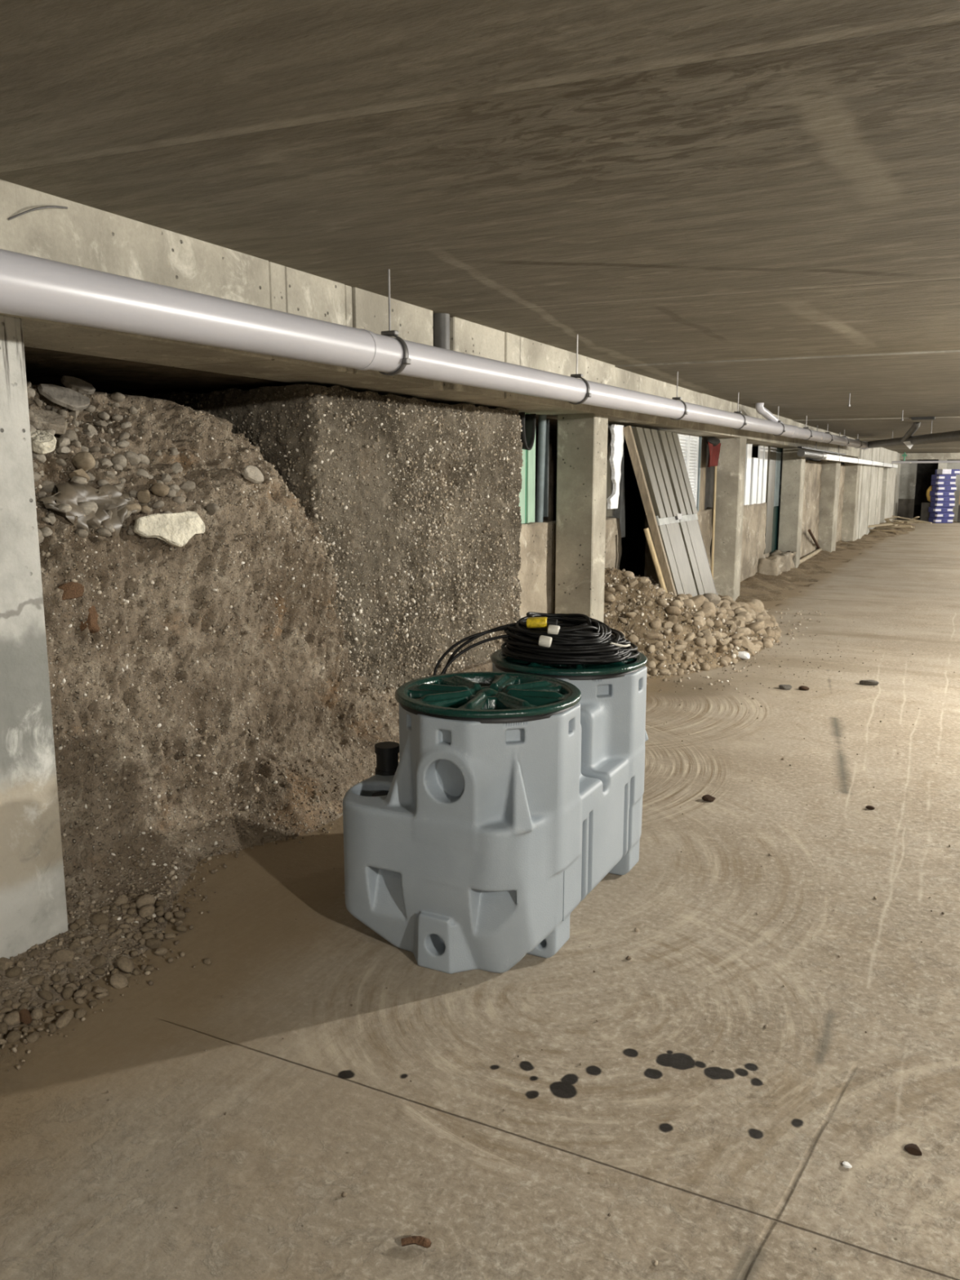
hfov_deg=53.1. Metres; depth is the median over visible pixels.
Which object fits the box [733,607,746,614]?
cobbles
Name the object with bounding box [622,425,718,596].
panel
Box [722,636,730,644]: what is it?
cobbles
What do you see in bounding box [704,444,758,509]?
wall hollow slats
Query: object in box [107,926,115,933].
gravel stone
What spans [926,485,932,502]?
sack
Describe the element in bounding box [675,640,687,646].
cobbles
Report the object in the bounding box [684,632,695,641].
cobbles
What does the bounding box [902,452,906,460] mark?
valve
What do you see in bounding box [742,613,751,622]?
cobbles
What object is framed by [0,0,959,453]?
ceiling
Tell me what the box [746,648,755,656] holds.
cobbles
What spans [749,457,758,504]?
white slat
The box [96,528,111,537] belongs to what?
rubble stone
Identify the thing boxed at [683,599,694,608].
cobbles
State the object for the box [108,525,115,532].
rubble stone
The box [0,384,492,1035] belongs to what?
dirt mound
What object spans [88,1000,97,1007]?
gravel stone
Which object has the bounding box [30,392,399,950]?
pebbles
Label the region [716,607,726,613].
cobbles
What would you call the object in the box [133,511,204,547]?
fragment
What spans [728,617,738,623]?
cobbles
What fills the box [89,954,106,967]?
gravel stone
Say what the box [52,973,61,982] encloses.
gravel stone
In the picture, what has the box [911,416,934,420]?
ceiling plate
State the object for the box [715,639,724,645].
cobbles
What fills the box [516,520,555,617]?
wall
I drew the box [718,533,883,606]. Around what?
earth
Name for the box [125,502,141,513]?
cobbles
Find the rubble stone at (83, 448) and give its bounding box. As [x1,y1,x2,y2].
[80,445,88,452]
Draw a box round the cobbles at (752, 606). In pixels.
[745,601,755,611]
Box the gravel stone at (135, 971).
[132,968,140,975]
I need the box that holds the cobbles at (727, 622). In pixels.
[723,620,734,626]
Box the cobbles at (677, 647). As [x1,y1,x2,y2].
[673,644,686,651]
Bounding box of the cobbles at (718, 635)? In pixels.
[712,631,722,639]
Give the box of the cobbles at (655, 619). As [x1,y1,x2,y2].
[653,617,661,622]
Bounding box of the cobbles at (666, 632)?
[662,630,671,635]
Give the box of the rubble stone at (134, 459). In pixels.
[123,451,140,465]
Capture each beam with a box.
[0,179,859,457]
[899,453,959,459]
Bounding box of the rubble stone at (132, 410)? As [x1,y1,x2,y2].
[128,405,137,414]
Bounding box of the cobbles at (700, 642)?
[694,637,706,647]
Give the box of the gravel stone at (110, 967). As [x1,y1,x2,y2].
[108,964,113,971]
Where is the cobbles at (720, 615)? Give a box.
[715,612,723,618]
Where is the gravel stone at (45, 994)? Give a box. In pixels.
[39,990,53,1001]
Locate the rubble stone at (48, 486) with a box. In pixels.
[41,480,57,492]
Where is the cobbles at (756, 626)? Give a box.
[746,620,764,632]
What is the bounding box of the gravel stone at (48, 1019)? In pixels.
[44,1016,55,1022]
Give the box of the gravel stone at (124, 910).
[121,907,127,913]
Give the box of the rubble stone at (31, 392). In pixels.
[26,387,35,396]
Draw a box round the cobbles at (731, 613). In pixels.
[725,608,734,617]
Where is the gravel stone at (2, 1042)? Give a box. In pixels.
[0,1038,6,1044]
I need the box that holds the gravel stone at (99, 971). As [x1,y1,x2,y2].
[92,968,105,975]
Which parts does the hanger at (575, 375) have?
rod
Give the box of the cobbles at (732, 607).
[729,604,737,610]
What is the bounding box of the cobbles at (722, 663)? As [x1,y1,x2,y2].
[718,659,728,666]
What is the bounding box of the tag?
[902,440,913,448]
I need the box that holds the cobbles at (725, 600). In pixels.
[722,599,730,604]
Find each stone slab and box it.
[29,409,66,435]
[37,383,89,410]
[61,375,95,395]
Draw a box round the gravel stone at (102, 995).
[95,992,108,999]
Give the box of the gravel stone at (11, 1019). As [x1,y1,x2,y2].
[3,1009,22,1026]
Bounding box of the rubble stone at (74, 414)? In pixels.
[68,409,79,419]
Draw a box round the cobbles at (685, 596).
[678,593,688,599]
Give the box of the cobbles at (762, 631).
[755,628,766,635]
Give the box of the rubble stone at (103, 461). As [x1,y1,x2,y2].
[98,457,113,466]
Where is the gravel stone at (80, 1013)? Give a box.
[74,1008,86,1018]
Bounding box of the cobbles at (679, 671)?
[675,667,684,675]
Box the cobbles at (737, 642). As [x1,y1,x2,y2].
[730,639,742,648]
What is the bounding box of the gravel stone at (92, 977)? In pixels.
[88,973,96,981]
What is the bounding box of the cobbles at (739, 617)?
[733,615,745,622]
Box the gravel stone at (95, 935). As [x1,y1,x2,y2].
[91,933,97,937]
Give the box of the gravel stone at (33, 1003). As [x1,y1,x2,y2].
[30,1001,37,1007]
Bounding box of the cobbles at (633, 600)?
[630,597,636,603]
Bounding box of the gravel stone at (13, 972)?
[5,966,22,977]
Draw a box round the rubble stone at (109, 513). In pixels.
[106,510,112,519]
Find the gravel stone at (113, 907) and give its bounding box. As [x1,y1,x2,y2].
[109,904,117,911]
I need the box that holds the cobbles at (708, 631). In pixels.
[704,628,711,635]
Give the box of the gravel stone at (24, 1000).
[18,997,29,1004]
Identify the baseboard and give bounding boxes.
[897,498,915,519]
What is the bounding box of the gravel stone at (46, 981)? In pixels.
[43,979,52,985]
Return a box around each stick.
[400,1235,431,1248]
[808,528,820,548]
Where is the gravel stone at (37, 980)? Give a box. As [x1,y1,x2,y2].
[28,974,44,985]
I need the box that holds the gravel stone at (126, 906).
[120,903,129,909]
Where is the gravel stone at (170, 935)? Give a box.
[164,932,176,939]
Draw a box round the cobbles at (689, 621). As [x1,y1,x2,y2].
[684,618,692,623]
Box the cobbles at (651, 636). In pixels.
[644,632,659,639]
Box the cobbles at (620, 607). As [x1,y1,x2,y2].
[616,604,624,611]
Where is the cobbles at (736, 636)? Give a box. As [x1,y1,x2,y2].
[729,632,744,639]
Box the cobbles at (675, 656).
[671,653,678,660]
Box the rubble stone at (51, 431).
[42,429,55,435]
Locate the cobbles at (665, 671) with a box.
[658,668,669,675]
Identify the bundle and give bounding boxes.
[706,436,719,446]
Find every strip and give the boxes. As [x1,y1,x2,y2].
[542,419,549,516]
[696,436,702,511]
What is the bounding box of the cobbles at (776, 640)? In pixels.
[773,637,779,643]
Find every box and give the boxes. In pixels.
[928,506,952,512]
[928,517,952,523]
[929,490,954,496]
[929,511,954,517]
[930,480,955,485]
[930,496,955,501]
[930,501,955,506]
[931,474,955,479]
[932,485,956,490]
[934,469,959,474]
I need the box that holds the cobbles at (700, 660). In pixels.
[696,657,705,663]
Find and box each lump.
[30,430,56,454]
[57,581,84,600]
[80,605,99,633]
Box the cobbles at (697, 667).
[693,664,700,669]
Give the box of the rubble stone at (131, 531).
[127,528,134,535]
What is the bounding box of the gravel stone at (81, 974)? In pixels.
[79,972,85,976]
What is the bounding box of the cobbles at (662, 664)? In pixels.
[657,661,665,668]
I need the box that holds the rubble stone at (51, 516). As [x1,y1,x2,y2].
[46,512,56,524]
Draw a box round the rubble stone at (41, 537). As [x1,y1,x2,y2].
[37,528,44,543]
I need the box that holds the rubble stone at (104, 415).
[97,411,109,420]
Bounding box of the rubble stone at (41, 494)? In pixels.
[37,491,46,497]
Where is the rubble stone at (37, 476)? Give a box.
[33,471,40,481]
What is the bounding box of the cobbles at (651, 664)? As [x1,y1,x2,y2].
[646,661,655,668]
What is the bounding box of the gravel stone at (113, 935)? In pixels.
[108,932,117,938]
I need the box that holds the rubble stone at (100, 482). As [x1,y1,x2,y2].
[97,479,109,486]
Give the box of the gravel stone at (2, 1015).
[0,1013,5,1022]
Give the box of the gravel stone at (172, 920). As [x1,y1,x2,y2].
[169,917,175,922]
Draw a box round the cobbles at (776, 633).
[770,628,781,638]
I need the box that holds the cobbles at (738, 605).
[730,602,741,607]
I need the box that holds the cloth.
[707,441,720,467]
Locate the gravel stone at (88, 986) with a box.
[80,982,92,993]
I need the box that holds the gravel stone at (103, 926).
[97,923,108,930]
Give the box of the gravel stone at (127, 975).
[122,973,130,977]
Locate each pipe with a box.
[0,248,868,449]
[432,312,449,349]
[796,448,826,459]
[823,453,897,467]
[867,420,959,448]
[891,460,959,463]
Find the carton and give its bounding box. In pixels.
[957,505,959,522]
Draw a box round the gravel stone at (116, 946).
[110,944,119,949]
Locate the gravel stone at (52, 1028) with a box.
[47,1023,56,1034]
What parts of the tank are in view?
lid, power cable coil, lid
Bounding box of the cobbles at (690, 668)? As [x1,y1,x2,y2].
[687,666,693,671]
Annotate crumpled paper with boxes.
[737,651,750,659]
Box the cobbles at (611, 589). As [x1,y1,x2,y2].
[606,586,615,593]
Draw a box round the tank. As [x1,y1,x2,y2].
[342,612,648,973]
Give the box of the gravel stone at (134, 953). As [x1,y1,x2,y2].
[130,950,138,957]
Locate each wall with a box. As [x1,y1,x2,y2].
[128,383,845,690]
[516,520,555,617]
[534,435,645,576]
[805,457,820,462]
[855,447,901,540]
[898,459,959,520]
[913,459,938,518]
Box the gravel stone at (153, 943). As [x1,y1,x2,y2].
[146,937,161,948]
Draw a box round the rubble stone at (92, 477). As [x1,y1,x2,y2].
[88,475,95,481]
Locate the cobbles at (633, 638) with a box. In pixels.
[627,634,638,643]
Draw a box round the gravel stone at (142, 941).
[138,937,146,946]
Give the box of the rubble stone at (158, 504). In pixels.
[151,500,164,508]
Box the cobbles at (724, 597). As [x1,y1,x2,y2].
[720,595,731,599]
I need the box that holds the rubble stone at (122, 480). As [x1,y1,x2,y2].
[118,477,125,484]
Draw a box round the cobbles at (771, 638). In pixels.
[764,636,773,642]
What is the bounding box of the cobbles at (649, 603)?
[644,600,653,606]
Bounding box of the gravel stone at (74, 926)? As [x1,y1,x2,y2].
[69,923,79,930]
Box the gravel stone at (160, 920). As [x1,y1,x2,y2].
[156,916,163,923]
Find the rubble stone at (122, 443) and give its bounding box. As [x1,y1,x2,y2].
[116,440,129,447]
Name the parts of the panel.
frame, rail, panel, rail, panel, frame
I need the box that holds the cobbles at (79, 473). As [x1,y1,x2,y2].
[68,468,90,481]
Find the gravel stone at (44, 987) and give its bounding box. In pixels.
[41,983,50,991]
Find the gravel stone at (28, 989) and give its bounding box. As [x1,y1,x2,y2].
[24,987,32,991]
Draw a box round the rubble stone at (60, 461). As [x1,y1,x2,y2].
[56,457,66,466]
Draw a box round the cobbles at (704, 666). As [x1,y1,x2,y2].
[700,662,710,671]
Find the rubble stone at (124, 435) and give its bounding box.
[118,431,129,440]
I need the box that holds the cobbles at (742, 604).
[737,602,749,607]
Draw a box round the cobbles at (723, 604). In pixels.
[720,602,730,608]
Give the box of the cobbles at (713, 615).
[709,611,715,617]
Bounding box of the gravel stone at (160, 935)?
[155,933,164,939]
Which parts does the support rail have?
rail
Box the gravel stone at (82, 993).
[73,989,87,998]
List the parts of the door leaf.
glazed panel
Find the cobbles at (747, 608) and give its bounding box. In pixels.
[741,605,753,613]
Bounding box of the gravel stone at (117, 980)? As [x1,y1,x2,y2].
[109,973,128,988]
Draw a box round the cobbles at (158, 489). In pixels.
[151,482,169,496]
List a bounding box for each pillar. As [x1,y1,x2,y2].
[0,315,68,959]
[555,413,608,622]
[710,437,746,600]
[777,448,805,568]
[817,453,841,551]
[840,457,861,541]
[937,459,946,469]
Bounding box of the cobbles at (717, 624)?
[713,619,722,628]
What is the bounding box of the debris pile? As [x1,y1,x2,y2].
[867,520,915,537]
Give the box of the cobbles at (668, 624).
[662,621,673,629]
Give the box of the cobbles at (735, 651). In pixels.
[732,649,738,655]
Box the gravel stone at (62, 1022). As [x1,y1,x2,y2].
[54,1008,74,1029]
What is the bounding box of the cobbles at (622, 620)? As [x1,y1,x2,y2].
[619,617,626,623]
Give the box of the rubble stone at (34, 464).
[32,462,38,469]
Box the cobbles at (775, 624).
[773,621,778,626]
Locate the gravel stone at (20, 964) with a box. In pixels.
[15,960,25,967]
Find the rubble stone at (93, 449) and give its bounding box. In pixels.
[88,446,100,453]
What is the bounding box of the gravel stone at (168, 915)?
[164,911,173,920]
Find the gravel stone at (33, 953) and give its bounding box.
[28,949,40,957]
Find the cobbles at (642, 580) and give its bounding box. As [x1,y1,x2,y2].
[637,577,648,582]
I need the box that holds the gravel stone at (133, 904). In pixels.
[129,902,136,908]
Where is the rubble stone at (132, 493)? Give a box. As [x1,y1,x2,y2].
[128,490,137,497]
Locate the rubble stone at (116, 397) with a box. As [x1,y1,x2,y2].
[110,391,124,402]
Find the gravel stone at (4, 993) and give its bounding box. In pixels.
[0,989,12,996]
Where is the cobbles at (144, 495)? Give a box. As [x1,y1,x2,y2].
[137,489,150,503]
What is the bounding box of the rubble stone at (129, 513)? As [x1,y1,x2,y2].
[124,510,131,519]
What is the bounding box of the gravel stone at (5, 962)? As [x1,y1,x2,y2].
[0,956,13,970]
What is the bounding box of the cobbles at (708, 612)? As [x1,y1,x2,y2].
[695,608,713,618]
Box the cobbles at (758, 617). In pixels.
[754,614,763,621]
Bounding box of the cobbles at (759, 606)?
[747,599,764,613]
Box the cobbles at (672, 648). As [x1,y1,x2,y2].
[668,646,675,653]
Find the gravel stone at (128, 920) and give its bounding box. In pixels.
[124,916,135,923]
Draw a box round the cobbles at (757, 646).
[752,644,761,653]
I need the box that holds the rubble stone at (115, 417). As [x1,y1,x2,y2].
[111,413,123,421]
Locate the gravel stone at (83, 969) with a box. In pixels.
[80,967,87,973]
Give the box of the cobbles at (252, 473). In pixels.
[241,465,263,483]
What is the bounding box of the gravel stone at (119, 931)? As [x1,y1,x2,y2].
[115,928,122,935]
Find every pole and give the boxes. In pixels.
[711,466,716,579]
[779,548,822,574]
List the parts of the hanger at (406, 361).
rod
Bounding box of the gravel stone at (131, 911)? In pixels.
[126,907,136,915]
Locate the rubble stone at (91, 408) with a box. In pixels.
[84,404,95,412]
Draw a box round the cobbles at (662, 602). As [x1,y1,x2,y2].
[657,598,667,606]
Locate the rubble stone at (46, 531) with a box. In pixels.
[40,526,52,537]
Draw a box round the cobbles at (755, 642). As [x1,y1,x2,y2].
[751,640,763,645]
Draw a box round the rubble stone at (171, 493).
[166,488,176,497]
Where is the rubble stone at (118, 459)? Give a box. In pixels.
[111,453,126,467]
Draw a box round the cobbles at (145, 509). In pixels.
[140,504,151,514]
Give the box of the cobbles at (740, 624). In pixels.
[735,620,745,626]
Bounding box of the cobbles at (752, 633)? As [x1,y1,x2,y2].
[747,629,754,636]
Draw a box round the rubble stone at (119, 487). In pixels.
[112,484,122,491]
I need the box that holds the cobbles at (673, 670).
[667,666,676,675]
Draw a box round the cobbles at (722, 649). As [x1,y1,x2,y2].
[716,644,727,653]
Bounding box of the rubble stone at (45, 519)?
[41,516,50,523]
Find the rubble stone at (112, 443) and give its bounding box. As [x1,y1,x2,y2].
[107,440,115,446]
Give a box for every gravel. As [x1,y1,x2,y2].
[0,759,346,1071]
[203,958,211,964]
[604,567,825,693]
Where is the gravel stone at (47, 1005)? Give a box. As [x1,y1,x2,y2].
[44,1002,51,1008]
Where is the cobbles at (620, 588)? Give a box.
[613,584,626,593]
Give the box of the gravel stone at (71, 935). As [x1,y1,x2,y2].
[68,933,75,937]
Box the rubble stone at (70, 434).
[59,429,78,441]
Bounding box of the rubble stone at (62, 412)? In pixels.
[57,408,66,417]
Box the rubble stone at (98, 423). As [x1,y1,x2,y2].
[93,420,108,426]
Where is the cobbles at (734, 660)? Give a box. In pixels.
[731,657,737,663]
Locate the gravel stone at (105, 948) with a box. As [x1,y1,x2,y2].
[100,946,108,951]
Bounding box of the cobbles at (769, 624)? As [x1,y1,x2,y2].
[764,620,773,627]
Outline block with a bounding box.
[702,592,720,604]
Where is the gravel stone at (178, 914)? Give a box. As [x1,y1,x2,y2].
[173,911,186,919]
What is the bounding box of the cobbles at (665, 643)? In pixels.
[662,640,668,646]
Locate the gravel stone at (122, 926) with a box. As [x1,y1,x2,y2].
[119,924,131,928]
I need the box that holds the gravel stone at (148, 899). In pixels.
[135,893,155,909]
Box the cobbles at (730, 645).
[727,643,733,648]
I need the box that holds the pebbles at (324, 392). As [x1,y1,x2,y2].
[186,390,523,702]
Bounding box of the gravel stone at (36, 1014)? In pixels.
[30,1008,42,1020]
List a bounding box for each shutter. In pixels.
[678,433,688,473]
[688,435,698,505]
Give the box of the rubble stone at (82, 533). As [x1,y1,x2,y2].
[75,528,88,537]
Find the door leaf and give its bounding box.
[768,448,782,554]
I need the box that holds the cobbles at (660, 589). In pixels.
[655,587,663,592]
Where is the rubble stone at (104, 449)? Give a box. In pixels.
[99,445,111,453]
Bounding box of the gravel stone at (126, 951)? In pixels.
[122,949,128,955]
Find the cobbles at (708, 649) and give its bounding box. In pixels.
[706,647,712,653]
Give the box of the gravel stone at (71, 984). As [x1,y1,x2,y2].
[65,982,76,991]
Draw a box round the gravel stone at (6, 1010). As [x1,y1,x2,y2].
[0,1007,11,1013]
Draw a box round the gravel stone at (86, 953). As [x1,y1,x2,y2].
[84,951,90,955]
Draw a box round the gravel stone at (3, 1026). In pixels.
[0,1021,8,1034]
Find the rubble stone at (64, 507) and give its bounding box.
[57,503,71,511]
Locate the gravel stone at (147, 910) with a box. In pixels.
[138,904,155,917]
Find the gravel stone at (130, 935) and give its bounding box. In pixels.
[126,932,134,939]
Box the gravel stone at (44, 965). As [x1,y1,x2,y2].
[36,962,50,969]
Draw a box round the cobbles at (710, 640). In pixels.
[702,634,716,646]
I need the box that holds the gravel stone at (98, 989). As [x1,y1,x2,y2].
[92,986,108,993]
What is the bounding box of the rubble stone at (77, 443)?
[70,440,80,447]
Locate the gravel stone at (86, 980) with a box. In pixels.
[80,978,91,986]
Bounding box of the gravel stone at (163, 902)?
[155,899,167,908]
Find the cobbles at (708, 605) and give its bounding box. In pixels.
[700,601,715,613]
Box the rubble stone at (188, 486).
[179,480,195,492]
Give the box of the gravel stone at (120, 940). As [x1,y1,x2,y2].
[116,937,124,942]
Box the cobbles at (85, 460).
[71,451,95,471]
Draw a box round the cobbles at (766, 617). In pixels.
[761,614,770,620]
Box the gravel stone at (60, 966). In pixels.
[55,964,64,968]
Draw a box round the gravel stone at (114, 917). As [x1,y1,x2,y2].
[111,915,118,920]
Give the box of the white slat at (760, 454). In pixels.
[755,444,763,503]
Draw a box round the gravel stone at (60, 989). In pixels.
[56,986,64,992]
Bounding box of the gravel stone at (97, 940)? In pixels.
[90,937,102,945]
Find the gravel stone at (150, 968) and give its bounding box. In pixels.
[145,964,154,972]
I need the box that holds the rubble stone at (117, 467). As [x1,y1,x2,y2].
[113,463,123,470]
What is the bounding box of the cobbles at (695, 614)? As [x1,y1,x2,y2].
[692,612,704,617]
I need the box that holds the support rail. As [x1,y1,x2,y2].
[797,425,845,455]
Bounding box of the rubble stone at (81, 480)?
[70,475,88,484]
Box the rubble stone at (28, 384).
[26,381,31,389]
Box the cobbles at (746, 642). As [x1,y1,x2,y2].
[738,635,754,649]
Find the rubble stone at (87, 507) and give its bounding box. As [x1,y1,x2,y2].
[77,501,97,515]
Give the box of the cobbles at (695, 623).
[692,620,701,626]
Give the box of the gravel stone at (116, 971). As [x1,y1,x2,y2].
[111,968,119,975]
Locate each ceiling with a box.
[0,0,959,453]
[23,346,625,439]
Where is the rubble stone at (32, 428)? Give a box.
[30,424,36,431]
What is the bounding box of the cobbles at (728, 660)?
[720,656,731,663]
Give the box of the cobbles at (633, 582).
[628,578,638,586]
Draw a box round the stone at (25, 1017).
[18,1008,32,1024]
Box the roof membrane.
[518,412,536,450]
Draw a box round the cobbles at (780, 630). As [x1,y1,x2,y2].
[774,627,782,633]
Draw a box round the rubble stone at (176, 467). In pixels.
[171,462,182,473]
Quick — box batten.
[643,527,667,592]
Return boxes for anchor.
[847,393,850,406]
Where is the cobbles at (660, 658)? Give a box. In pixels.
[654,654,666,661]
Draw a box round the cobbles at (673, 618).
[667,614,677,624]
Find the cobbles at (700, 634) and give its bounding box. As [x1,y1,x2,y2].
[696,631,702,637]
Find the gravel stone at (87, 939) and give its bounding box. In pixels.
[79,936,94,942]
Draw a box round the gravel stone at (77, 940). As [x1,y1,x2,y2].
[71,937,79,942]
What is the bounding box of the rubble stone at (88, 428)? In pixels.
[84,424,97,435]
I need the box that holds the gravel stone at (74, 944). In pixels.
[69,941,80,949]
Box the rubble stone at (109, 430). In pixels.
[107,427,113,435]
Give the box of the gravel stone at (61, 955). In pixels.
[51,949,74,961]
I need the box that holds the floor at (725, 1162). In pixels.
[0,518,959,1279]
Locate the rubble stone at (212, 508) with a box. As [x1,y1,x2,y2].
[206,503,219,515]
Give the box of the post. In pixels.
[764,445,776,554]
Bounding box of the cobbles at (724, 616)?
[715,613,727,621]
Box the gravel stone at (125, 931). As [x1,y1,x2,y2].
[122,928,129,933]
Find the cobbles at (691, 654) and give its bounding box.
[683,651,693,657]
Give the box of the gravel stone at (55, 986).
[53,983,60,990]
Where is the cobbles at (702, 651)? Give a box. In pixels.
[695,648,707,656]
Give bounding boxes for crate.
[920,502,930,521]
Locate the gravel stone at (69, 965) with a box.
[66,962,75,968]
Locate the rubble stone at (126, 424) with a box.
[120,421,131,428]
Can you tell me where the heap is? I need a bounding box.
[604,567,774,679]
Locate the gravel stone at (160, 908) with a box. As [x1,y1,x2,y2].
[154,905,164,913]
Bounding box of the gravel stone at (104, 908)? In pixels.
[100,906,110,911]
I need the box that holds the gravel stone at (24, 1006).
[17,1004,28,1010]
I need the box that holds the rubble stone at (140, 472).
[136,468,149,477]
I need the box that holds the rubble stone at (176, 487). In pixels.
[168,484,180,492]
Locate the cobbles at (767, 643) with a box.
[762,638,773,648]
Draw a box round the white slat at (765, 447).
[760,445,768,503]
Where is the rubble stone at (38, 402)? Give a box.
[34,397,42,406]
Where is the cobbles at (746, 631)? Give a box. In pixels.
[734,626,751,636]
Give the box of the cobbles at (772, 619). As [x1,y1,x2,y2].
[768,614,776,622]
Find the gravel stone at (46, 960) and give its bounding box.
[40,958,49,963]
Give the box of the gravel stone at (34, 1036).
[26,1031,39,1043]
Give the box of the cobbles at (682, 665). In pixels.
[678,662,687,670]
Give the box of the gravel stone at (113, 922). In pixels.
[108,920,115,926]
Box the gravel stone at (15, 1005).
[10,1001,22,1009]
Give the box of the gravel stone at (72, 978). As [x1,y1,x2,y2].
[68,973,75,982]
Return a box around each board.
[605,424,614,516]
[612,444,625,537]
[698,436,706,510]
[867,523,893,527]
[869,528,901,532]
[875,526,912,528]
[888,521,903,524]
[891,520,921,522]
[892,515,932,523]
[906,521,923,523]
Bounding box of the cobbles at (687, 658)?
[684,655,690,662]
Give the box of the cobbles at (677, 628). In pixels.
[672,623,682,632]
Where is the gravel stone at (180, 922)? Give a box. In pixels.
[173,920,182,925]
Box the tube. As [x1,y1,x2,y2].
[535,414,546,522]
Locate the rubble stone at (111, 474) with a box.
[104,471,115,479]
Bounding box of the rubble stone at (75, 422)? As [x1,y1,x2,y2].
[71,419,79,426]
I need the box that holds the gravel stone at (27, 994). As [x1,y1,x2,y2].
[20,991,31,998]
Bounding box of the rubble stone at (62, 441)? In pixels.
[56,436,70,447]
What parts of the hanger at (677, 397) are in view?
rod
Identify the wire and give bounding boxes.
[8,205,67,220]
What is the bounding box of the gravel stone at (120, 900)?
[113,894,128,906]
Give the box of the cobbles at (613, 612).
[608,610,616,615]
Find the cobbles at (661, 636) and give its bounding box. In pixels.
[657,633,663,640]
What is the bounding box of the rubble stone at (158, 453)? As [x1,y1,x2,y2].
[155,451,161,456]
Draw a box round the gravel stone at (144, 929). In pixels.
[141,926,151,932]
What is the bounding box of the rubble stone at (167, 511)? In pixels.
[163,510,172,513]
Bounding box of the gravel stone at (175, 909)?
[171,906,178,914]
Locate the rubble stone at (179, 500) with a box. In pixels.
[173,496,186,504]
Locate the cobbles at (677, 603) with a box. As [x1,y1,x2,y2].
[670,600,681,608]
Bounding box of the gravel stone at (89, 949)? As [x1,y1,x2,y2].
[84,947,92,951]
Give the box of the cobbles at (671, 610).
[665,605,681,615]
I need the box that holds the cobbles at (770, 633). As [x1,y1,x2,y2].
[764,628,774,637]
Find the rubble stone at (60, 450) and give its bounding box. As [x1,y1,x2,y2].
[56,445,71,453]
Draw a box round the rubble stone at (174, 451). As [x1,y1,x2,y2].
[170,447,178,456]
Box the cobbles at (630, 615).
[625,612,636,617]
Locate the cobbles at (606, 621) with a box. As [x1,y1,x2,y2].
[603,618,608,626]
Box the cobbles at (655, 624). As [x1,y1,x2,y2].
[649,620,661,628]
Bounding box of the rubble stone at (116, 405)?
[111,402,119,407]
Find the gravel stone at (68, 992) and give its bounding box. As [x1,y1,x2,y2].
[62,986,73,999]
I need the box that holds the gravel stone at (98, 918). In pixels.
[90,911,110,926]
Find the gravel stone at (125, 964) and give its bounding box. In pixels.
[115,955,134,973]
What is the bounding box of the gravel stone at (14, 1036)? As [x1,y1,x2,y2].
[6,1029,21,1043]
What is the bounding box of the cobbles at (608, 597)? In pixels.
[604,593,615,602]
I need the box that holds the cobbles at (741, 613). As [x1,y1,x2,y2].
[737,611,751,622]
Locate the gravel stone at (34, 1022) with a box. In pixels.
[29,1019,39,1026]
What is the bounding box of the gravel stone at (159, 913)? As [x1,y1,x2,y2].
[155,910,164,916]
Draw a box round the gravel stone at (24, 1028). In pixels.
[21,1026,28,1032]
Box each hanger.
[378,269,410,375]
[568,334,591,404]
[670,371,688,420]
[732,392,746,429]
[773,406,785,435]
[802,415,812,439]
[823,423,833,443]
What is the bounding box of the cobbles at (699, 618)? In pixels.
[692,615,706,626]
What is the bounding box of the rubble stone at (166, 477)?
[160,473,172,482]
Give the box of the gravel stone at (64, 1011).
[61,1008,69,1013]
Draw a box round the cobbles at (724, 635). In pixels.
[721,632,727,637]
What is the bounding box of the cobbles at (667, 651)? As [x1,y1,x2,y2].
[664,648,671,654]
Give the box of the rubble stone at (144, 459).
[137,453,149,464]
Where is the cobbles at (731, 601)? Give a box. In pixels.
[721,598,736,604]
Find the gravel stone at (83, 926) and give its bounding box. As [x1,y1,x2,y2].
[80,924,88,928]
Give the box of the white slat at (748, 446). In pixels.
[743,443,752,505]
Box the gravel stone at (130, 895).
[127,893,134,897]
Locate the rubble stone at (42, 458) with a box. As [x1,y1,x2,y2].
[31,451,46,462]
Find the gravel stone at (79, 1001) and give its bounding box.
[75,997,84,1004]
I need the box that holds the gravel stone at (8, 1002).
[3,999,13,1007]
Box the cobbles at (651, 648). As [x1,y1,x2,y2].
[647,644,654,653]
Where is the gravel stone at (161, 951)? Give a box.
[154,947,167,955]
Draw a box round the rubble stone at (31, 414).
[28,408,34,417]
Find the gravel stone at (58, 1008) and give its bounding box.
[54,1004,65,1012]
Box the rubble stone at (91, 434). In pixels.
[83,431,94,437]
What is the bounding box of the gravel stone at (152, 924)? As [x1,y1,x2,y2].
[144,921,157,928]
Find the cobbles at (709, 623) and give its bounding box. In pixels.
[705,618,714,627]
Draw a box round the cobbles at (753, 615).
[751,612,755,620]
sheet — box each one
[35,480,138,537]
[518,413,535,524]
[606,424,624,508]
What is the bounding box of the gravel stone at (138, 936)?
[133,933,142,941]
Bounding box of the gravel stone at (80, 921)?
[74,917,86,926]
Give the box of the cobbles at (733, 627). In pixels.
[729,623,737,632]
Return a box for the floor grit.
[107,616,959,1266]
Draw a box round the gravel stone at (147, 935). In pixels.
[142,931,154,940]
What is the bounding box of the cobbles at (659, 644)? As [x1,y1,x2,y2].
[652,640,662,648]
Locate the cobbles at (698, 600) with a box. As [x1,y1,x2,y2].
[688,595,705,608]
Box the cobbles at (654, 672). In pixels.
[649,669,657,675]
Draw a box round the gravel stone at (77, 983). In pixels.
[72,981,80,986]
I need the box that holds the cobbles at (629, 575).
[622,571,634,578]

